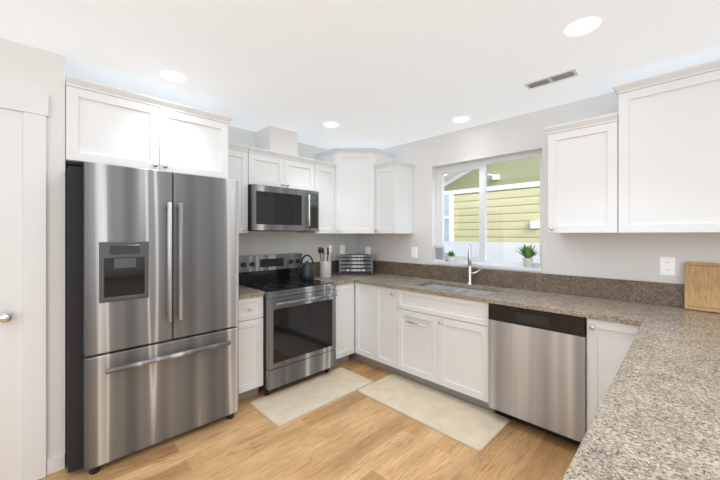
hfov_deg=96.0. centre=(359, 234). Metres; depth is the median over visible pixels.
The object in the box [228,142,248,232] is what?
upper cabinet
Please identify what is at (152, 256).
refrigerator
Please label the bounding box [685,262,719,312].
cutting board
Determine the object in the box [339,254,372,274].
spice rack
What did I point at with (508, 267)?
window sill
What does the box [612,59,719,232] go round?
upper cabinet
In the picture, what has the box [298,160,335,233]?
upper cabinet
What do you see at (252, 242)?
wall
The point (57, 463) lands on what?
baseboard
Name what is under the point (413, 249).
outlet
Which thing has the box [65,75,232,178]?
upper cabinet
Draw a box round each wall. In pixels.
[0,37,64,474]
[228,125,355,262]
[356,92,719,291]
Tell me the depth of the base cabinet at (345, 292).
3.48 m
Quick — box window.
[436,150,541,266]
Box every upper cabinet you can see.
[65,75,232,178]
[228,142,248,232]
[248,147,315,190]
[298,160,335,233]
[315,148,394,233]
[374,159,414,233]
[543,112,617,232]
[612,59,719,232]
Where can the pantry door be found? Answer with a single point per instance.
(23, 113)
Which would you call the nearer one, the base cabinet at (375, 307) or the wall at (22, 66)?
the wall at (22, 66)
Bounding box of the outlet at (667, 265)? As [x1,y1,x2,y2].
[660,257,674,275]
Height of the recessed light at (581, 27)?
0.006 m
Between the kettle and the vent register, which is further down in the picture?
the kettle
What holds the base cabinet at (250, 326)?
on the floor
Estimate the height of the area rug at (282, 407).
0.012 m
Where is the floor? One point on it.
(355, 436)
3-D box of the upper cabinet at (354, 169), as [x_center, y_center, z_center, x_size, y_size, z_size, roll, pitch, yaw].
[-0.056,-0.500,3.952,0.693,0.980,0.693,0,0,-45]
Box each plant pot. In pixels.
[446,250,454,261]
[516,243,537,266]
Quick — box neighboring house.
[444,157,539,262]
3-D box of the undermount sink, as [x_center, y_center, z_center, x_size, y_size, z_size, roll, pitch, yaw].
[0.897,0.621,3.023,0.382,0.190,0.752,0,0,-45]
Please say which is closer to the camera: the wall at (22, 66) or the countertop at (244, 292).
the wall at (22, 66)
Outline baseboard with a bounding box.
[47,453,64,474]
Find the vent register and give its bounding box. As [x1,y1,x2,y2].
[524,68,578,89]
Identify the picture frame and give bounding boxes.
[434,246,445,261]
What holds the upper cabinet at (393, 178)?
attached to the wall at (624, 256)
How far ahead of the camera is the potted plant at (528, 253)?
2.88 m
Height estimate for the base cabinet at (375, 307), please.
0.884 m
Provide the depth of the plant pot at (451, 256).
3.42 m
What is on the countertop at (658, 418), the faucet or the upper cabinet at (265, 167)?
the faucet
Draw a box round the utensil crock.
[318,245,331,277]
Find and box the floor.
[39,356,578,479]
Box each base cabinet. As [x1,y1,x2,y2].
[236,296,262,400]
[335,283,353,364]
[349,283,430,376]
[397,289,495,412]
[587,318,639,429]
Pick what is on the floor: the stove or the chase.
the stove
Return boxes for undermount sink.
[423,284,495,294]
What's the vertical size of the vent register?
0.007 m
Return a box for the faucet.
[467,244,480,284]
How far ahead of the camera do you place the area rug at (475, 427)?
2.57 m
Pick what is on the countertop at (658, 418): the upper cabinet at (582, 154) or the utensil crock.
the utensil crock
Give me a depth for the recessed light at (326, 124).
3.17 m
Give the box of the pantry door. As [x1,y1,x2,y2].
[0,84,48,479]
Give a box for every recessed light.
[160,71,186,82]
[323,122,338,127]
[452,116,469,122]
[564,17,600,36]
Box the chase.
[256,125,297,155]
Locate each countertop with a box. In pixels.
[239,285,263,298]
[302,260,719,479]
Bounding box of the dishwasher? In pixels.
[488,303,586,445]
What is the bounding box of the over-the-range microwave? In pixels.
[248,184,318,230]
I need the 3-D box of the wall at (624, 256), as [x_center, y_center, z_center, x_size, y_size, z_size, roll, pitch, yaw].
[2.180,0.165,2.295,0.150,2.490,6.200,0,0,-45]
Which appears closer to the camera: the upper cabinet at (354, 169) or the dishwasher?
the dishwasher
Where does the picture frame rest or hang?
on the window
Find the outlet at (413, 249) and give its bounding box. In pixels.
[411,247,416,257]
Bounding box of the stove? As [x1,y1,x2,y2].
[239,253,336,395]
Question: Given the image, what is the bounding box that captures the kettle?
[298,254,314,280]
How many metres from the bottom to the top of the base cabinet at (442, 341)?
0.884 m
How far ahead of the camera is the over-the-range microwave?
3.16 m
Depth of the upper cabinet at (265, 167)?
3.23 m
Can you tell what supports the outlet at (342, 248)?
attached to the wall at (252, 242)
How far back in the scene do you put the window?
3.27 m
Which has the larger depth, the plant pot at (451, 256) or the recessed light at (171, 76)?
the plant pot at (451, 256)
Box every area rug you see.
[250,368,372,426]
[357,374,509,451]
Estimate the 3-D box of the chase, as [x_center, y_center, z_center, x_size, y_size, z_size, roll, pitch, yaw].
[-0.879,-0.946,3.417,0.320,0.267,0.299,0,0,-45]
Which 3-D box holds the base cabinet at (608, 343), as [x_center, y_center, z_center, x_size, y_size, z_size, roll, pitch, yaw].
[1.972,0.968,1.928,0.659,0.884,0.932,0,0,-45]
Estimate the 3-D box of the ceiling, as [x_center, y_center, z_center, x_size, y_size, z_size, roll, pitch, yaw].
[0.208,-1.130,0.343,5.700,0.100,6.500,0,0,-45]
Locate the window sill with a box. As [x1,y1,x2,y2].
[432,261,541,271]
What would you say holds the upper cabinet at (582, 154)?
attached to the wall at (624, 256)
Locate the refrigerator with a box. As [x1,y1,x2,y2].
[65,162,238,474]
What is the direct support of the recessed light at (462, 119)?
in the ceiling
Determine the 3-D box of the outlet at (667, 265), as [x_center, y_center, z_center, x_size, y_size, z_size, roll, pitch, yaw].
[2.123,0.220,2.238,0.010,0.120,0.075,0,0,-45]
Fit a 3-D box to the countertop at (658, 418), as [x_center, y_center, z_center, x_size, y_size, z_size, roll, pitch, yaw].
[0.317,0.430,2.207,2.618,0.190,3.698,0,0,-45]
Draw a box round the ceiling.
[0,0,719,148]
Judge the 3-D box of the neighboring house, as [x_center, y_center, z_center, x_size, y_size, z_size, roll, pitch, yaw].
[2.561,-1.333,7.034,7.040,6.485,18.000,0,0,-45]
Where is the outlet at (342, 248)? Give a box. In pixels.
[340,245,344,253]

